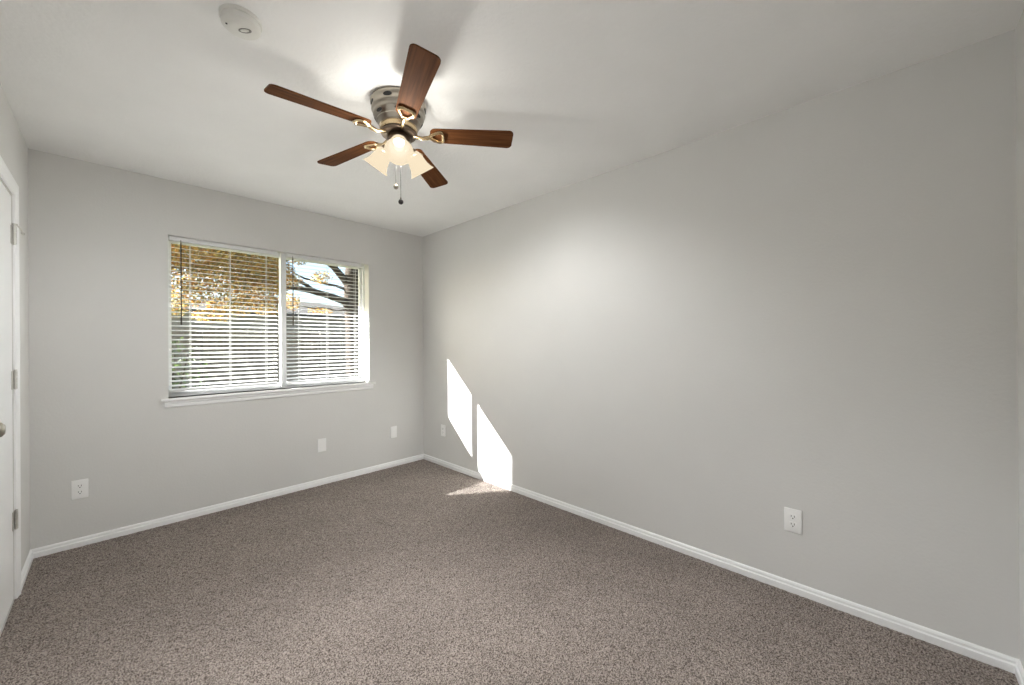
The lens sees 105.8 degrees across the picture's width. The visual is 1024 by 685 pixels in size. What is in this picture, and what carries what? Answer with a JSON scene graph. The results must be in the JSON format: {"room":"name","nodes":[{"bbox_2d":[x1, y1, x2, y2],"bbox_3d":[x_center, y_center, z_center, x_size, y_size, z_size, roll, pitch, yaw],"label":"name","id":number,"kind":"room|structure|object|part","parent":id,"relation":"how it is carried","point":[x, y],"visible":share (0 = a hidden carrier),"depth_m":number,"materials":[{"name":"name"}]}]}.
{"room":"empty bedroom","nodes":[
{"label":"empty bedroom","id":0,"kind":"room"},
{"bbox_2d":[0,84,29,635],"bbox_3d":[-1.433,0.025,0.813,4.146,2.590,0.140,0,0,44],"label":"wall","id":1,"kind":"structure","parent":0,"point":[13,147],"depth_m":2.13,"materials":[{"name":"paint"}]},
{"bbox_2d":[0,156,20,598],"bbox_3d":[-2.179,0.241,1.644,0.967,2.088,0.016,0,0,44],"label":"trim","id":2,"kind":"structure","parent":1,"relation":"attached to","point":[5,174],"depth_m":1.94,"materials":[{"name":"white paint"}]},
{"bbox_2d":[0,180,24,631],"bbox_3d":[-2.218,0.268,1.691,0.952,2.003,0.103,0,0,44],"label":"door","id":3,"kind":"structure","parent":1,"relation":"in","point":[8,233],"depth_m":1.81,"materials":[{"name":"white paint"}]},
{"bbox_3d":[-1.908,0.322,1.416,0.064,0.064,0.068,0,0,44],"label":"knob","id":4,"kind":"part","parent":3,"relation":"part of","materials":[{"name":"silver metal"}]},
{"bbox_2d":[21,550,33,590],"bbox_3d":[-2.692,1.259,2.144,0.473,0.063,0.014,0,0,44],"label":"baseboard","id":5,"kind":"structure","parent":1,"relation":"attached to","point":[28,562],"depth_m":2.14,"materials":[{"name":"white paint"}]},
{"bbox_2d":[28,148,423,549],"bbox_3d":[-1.980,0.030,3.337,0.150,2.590,2.968,0,0,44],"label":"wall","id":6,"kind":"structure","parent":0,"point":[98,234],"depth_m":2.69,"materials":[{"name":"paint"}]},
{"bbox_2d":[71,478,88,499],"bbox_3d":[-2.728,0.922,2.444,0.009,0.118,0.073,0,0,44],"label":"power outlet","id":7,"kind":"object","parent":6,"relation":"attached to","point":[79,488],"visible":1,"depth_m":2.44,"materials":[{"name":"white plastic"}]},
{"bbox_2d":[76,490,83,494],"bbox_3d":[-2.726,0.942,2.442,0.004,0.027,0.034,0,0,44],"label":"socket","id":8,"kind":"object","parent":7,"relation":"attached to","point":[78,492],"depth_m":2.44,"materials":[{"name":"white plastic"}]},
{"bbox_2d":[76,484,83,488],"bbox_3d":[-2.727,0.903,2.443,0.004,0.027,0.034,0,0,44],"label":"socket","id":9,"kind":"object","parent":7,"relation":"attached to","point":[78,486],"depth_m":2.44,"materials":[{"name":"white plastic"}]},
{"bbox_2d":[31,454,423,557],"bbox_3d":[-1.914,1.255,3.280,0.014,0.063,2.728,0,0,44],"label":"baseboard","id":10,"kind":"structure","parent":6,"relation":"attached to","point":[106,535],"depth_m":2.87,"materials":[{"name":"white paint"}]},
{"bbox_2d":[161,239,375,407],"bbox_3d":[-1.966,-0.158,3.334,0.176,1.234,1.581,0,0,44],"label":"window","id":11,"kind":"structure","parent":6,"relation":"in","point":[322,387],"depth_m":3.33,"materials":[{"name":"white plastic"}]},
{"bbox_2d":[168,236,277,391],"bbox_3d":[-2.234,-0.212,3.043,0.056,1.122,0.692,0,0,44],"label":"window blind","id":12,"kind":"object","parent":11,"relation":"attached to","point":[174,239],"visible":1,"depth_m":3.00,"materials":[{"name":"white plastic"}]},
{"bbox_3d":[-2.397,-0.202,2.887,0.040,1.082,0.008,0,0,44],"label":"ladder cord","id":13,"kind":"part","parent":12,"relation":"part of","materials":[{"name":"white fabric"}]},
{"bbox_3d":[-2.243,-0.758,3.049,0.040,0.029,0.692,0,0,44],"label":"head rail","id":14,"kind":"part","parent":12,"relation":"part of","materials":[{"name":"white plastic"}]},
{"bbox_3d":[-2.236,0.341,3.049,0.036,0.017,0.692,0,0,44],"label":"rail","id":15,"kind":"part","parent":12,"relation":"part of","materials":[{"name":"white plastic"}]},
{"bbox_3d":[-2.227,-0.203,3.062,0.040,1.082,0.008,0,0,44],"label":"ladder cord","id":16,"kind":"part","parent":12,"relation":"part of","materials":[{"name":"white fabric"}]},
{"bbox_3d":[-2.054,-0.204,3.241,0.040,1.082,0.008,0,0,44],"label":"ladder cord","id":17,"kind":"part","parent":12,"relation":"part of","materials":[{"name":"white fabric"}]},
{"bbox_3d":[-2.258,-0.198,3.108,0.022,1.108,0.746,0,0,44],"label":"sash","id":18,"kind":"part","parent":11,"relation":"part of","materials":[{"name":"white plastic"}]},
{"bbox_3d":[-1.943,0.400,3.315,0.121,0.021,1.581,0,0,44],"label":"sill","id":19,"kind":"part","parent":11,"relation":"part of","materials":[{"name":"white paint"}]},
{"bbox_2d":[285,253,361,382],"bbox_3d":[-1.717,-0.215,3.578,0.056,1.122,0.662,0,0,44],"label":"window blind","id":20,"kind":"object","parent":11,"relation":"attached to","point":[287,255],"visible":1,"depth_m":3.55,"materials":[{"name":"white plastic"}]},
{"bbox_3d":[-1.878,-0.205,3.423,0.040,1.082,0.008,0,0,44],"label":"ladder cord","id":21,"kind":"part","parent":20,"relation":"part of","materials":[{"name":"white fabric"}]},
{"bbox_3d":[-1.726,-0.761,3.583,0.040,0.029,0.662,0,0,44],"label":"head rail","id":22,"kind":"part","parent":20,"relation":"part of","materials":[{"name":"white plastic"}]},
{"bbox_3d":[-1.720,0.338,3.583,0.036,0.017,0.662,0,0,44],"label":"rail","id":23,"kind":"part","parent":20,"relation":"part of","materials":[{"name":"white plastic"}]},
{"bbox_3d":[-1.713,-0.206,3.594,0.040,1.082,0.008,0,0,44],"label":"ladder cord","id":24,"kind":"part","parent":20,"relation":"part of","materials":[{"name":"white fabric"}]},
{"bbox_3d":[-1.530,-0.207,3.782,0.040,1.082,0.008,0,0,44],"label":"ladder cord","id":25,"kind":"part","parent":20,"relation":"part of","materials":[{"name":"white fabric"}]},
{"bbox_3d":[-1.773,-0.200,3.643,0.022,1.108,0.734,0,0,44],"label":"sash","id":26,"kind":"part","parent":11,"relation":"part of","materials":[{"name":"white plastic"}]},
{"bbox_2d":[318,438,325,451],"bbox_3d":[-1.715,0.920,3.492,0.008,0.118,0.073,0,0,44],"label":"wall plate","id":27,"kind":"object","parent":6,"relation":"attached to","point":[321,442],"visible":1,"depth_m":3.49,"materials":[{"name":"white plastic"}]},
{"bbox_2d":[390,426,396,437],"bbox_3d":[-1.223,0.919,4.001,0.008,0.118,0.073,0,0,44],"label":"wall plate","id":28,"kind":"object","parent":6,"relation":"attached to","point":[393,430],"visible":1,"depth_m":4.00,"materials":[{"name":"white plastic"}]},
{"bbox_2d":[0,459,1018,684],"bbox_3d":[-0.472,1.288,1.885,4.026,0.054,2.728,0,0,44],"label":"floor","id":29,"kind":"structure","parent":0,"point":[420,572],"depth_m":1.84,"materials":[{"name":"brown carpet"}]},
{"bbox_2d":[0,0,1023,236],"bbox_3d":[-0.487,-1.225,1.886,4.026,0.100,2.728,0,0,44],"label":"ceiling","id":30,"kind":"structure","parent":0,"point":[584,89],"depth_m":1.71,"materials":[{"name":"paint"}]},
{"bbox_2d":[219,3,261,39],"bbox_3d":[-0.980,-1.151,1.400,0.130,0.042,0.130,0,0,44],"label":"smoke detector","id":31,"kind":"object","parent":30,"relation":"attached to","point":[238,20],"visible":1,"depth_m":1.37,"materials":[{"name":"white plastic"}]},
{"bbox_2d":[264,43,512,204],"bbox_3d":[-0.582,-0.928,1.875,1.092,0.494,1.052,0,0,44],"label":"ceiling fan","id":32,"kind":"object","parent":30,"relation":"hanging from","point":[399,113],"visible":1,"depth_m":1.82,"materials":[{"name":"brown wood"}]},
{"bbox_3d":[-0.808,-1.006,1.649,0.412,0.006,0.118,-4,15,-44],"label":"blade","id":33,"kind":"part","parent":32,"relation":"part of","materials":[{"name":"brown wood"}]},
{"bbox_3d":[-0.867,-1.009,2.067,0.412,0.006,0.118,-3,11,29],"label":"blade","id":34,"kind":"part","parent":32,"relation":"part of","materials":[{"name":"brown wood"}]},
{"bbox_3d":[-0.675,-0.902,1.922,0.133,0.136,0.125,0,0,44],"label":"lamp shade","id":35,"kind":"part","parent":32,"relation":"part of","materials":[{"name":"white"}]},
{"bbox_2d":[393,139,404,147],"bbox_3d":[-0.537,-0.961,1.829,0.063,0.061,0.056,0,0,44],"label":"bulb","id":36,"kind":"object","parent":32,"relation":"attached to","point":[397,143],"depth_m":1.83,"materials":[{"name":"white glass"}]},
{"bbox_3d":[-0.524,-0.903,1.777,0.133,0.136,0.125,0,0,44],"label":"lamp shade","id":37,"kind":"part","parent":32,"relation":"part of","materials":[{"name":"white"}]},
{"bbox_3d":[-0.398,-1.043,1.579,0.118,0.006,0.412,13,-8,-25],"label":"blade","id":38,"kind":"part","parent":32,"relation":"part of","materials":[{"name":"brown wood"}]},
{"bbox_3d":[-0.472,-0.904,1.982,0.131,0.136,0.135,0,0,44],"label":"lamp shade","id":39,"kind":"part","parent":32,"relation":"part of","materials":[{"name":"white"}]},
{"bbox_3d":[-0.491,-1.006,2.248,0.118,0.006,0.412,-13,-5,9],"label":"blade","id":40,"kind":"part","parent":32,"relation":"part of","materials":[{"name":"brown wood"}]},
{"bbox_3d":[-0.202,-1.034,1.949,0.412,0.006,0.118,-1,-12,-8],"label":"blade","id":41,"kind":"part","parent":32,"relation":"part of","materials":[{"name":"brown wood"}]},
{"bbox_2d":[423,29,1019,659],"bbox_3d":[0.553,0.014,2.867,4.146,2.590,0.120,0,0,44],"label":"wall","id":42,"kind":"structure","parent":0,"point":[810,307],"depth_m":1.96,"materials":[{"name":"paint"}]},
{"bbox_2d":[441,424,445,436],"bbox_3d":[-0.713,0.905,4.007,0.073,0.118,0.009,0,0,44],"label":"power outlet","id":43,"kind":"object","parent":42,"relation":"attached to","point":[442,426],"visible":1,"depth_m":4.00,"materials":[{"name":"white plastic"}]},
{"bbox_2d":[424,454,1018,673],"bbox_3d":[0.471,1.240,2.861,4.026,0.063,0.014,0,0,44],"label":"baseboard","id":44,"kind":"structure","parent":42,"relation":"attached to","point":[985,655],"depth_m":1.96,"materials":[{"name":"white paint"}]},
{"bbox_2d":[784,507,801,534],"bbox_3d":[1.415,0.894,1.950,0.073,0.118,0.009,0,0,44],"label":"power outlet","id":45,"kind":"object","parent":42,"relation":"attached to","point":[792,517],"visible":1,"depth_m":1.95,"materials":[{"name":"white plastic"}]},
{"bbox_2d":[789,521,796,527],"bbox_3d":[1.414,0.914,1.948,0.034,0.027,0.004,0,0,44],"label":"socket","id":46,"kind":"object","parent":45,"relation":"attached to","point":[792,524],"depth_m":1.95,"materials":[{"name":"white plastic"}]},
{"bbox_2d":[789,514,796,519],"bbox_3d":[1.413,0.875,1.948,0.034,0.027,0.004,0,0,44],"label":"socket","id":47,"kind":"object","parent":45,"relation":"attached to","point":[791,516],"depth_m":1.95,"materials":[{"name":"white plastic"}]},
{"bbox_2d":[1015,10,1023,668],"bbox_3d":[1.011,0.010,0.444,0.120,2.590,2.728,0,0,44],"label":"wall","id":48,"kind":"structure","parent":0,"point":[1019,30],"depth_m":1.43,"materials":[{"name":"paint"}]},
{"bbox_2d":[1015,660,1023,684],"bbox_3d":[0.970,1.236,0.490,0.014,0.063,2.728,0,0,44],"label":"baseboard","id":49,"kind":"structure","parent":48,"relation":"attached to","point":[1019,671],"depth_m":1.43,"materials":[{"name":"white paint"}]},
{"label":"outside","id":50,"kind":"structure","parent":0,"visible":0},
{"bbox_3d":[-19.562,1.694,25.405,55.824,0.200,70.000,0,0,44],"label":"ground","id":51,"kind":"structure","parent":50,"visible":0},
{"bbox_2d":[172,337,209,388],"bbox_3d":[-5.670,0.548,6.189,1.304,1.909,0.903,0,0,-30],"label":"shrub","id":52,"kind":"object","parent":51,"relation":"on","point":[174,342],"visible":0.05,"depth_m":6.39,"materials":[{"name":"green plant"}]},
{"bbox_3d":[-5.463,0.824,6.346,0.040,1.354,0.266,0,0,44],"label":"stem","id":53,"kind":"part","parent":52,"relation":"part of","materials":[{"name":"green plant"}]},
{"bbox_2d":[171,297,345,388],"bbox_3d":[-9.574,-0.147,16.919,8.900,3.350,10.200,0,0,44],"label":"house","id":54,"kind":"structure","parent":51,"relation":"on","point":[335,314],"depth_m":12.85,"materials":[{"name":"white"}]},
{"bbox_2d":[172,328,345,388],"bbox_3d":[-5.510,0.579,9.817,0.151,1.842,19.133,0,0,44],"label":"wooden fence","id":55,"kind":"object","parent":51,"relation":"on","point":[219,329],"visible":0.15,"depth_m":9.24,"materials":[{"name":"grey wood"}]},
{"bbox_3d":[-6.740,0.607,8.501,0.090,1.800,0.090,0,0,44],"label":"post","id":56,"kind":"part","parent":55,"relation":"part of","materials":[{"name":"grey wood"}]},
{"bbox_3d":[-5.584,-0.100,9.792,0.036,0.090,19.000,0,0,44],"label":"rail","id":57,"kind":"part","parent":55,"relation":"part of","materials":[{"name":"white wood"}]},
{"bbox_3d":[-5.580,0.550,9.792,0.036,0.090,19.000,0,0,44],"label":"rail","id":58,"kind":"part","parent":55,"relation":"part of","materials":[{"name":"grey wood"}]},
{"bbox_3d":[-5.044,0.597,10.255,0.090,1.800,0.090,0,0,44],"label":"post","id":59,"kind":"part","parent":55,"relation":"part of","materials":[{"name":"white wood"}]},
{"bbox_2d":[171,243,358,376],"bbox_3d":[-5.085,-1.085,8.418,2.113,5.262,5.739,0,0,23],"label":"autumn tree","id":60,"kind":"object","parent":51,"relation":"on","point":[221,255],"visible":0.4,"depth_m":7.16,"materials":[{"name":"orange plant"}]}
]}

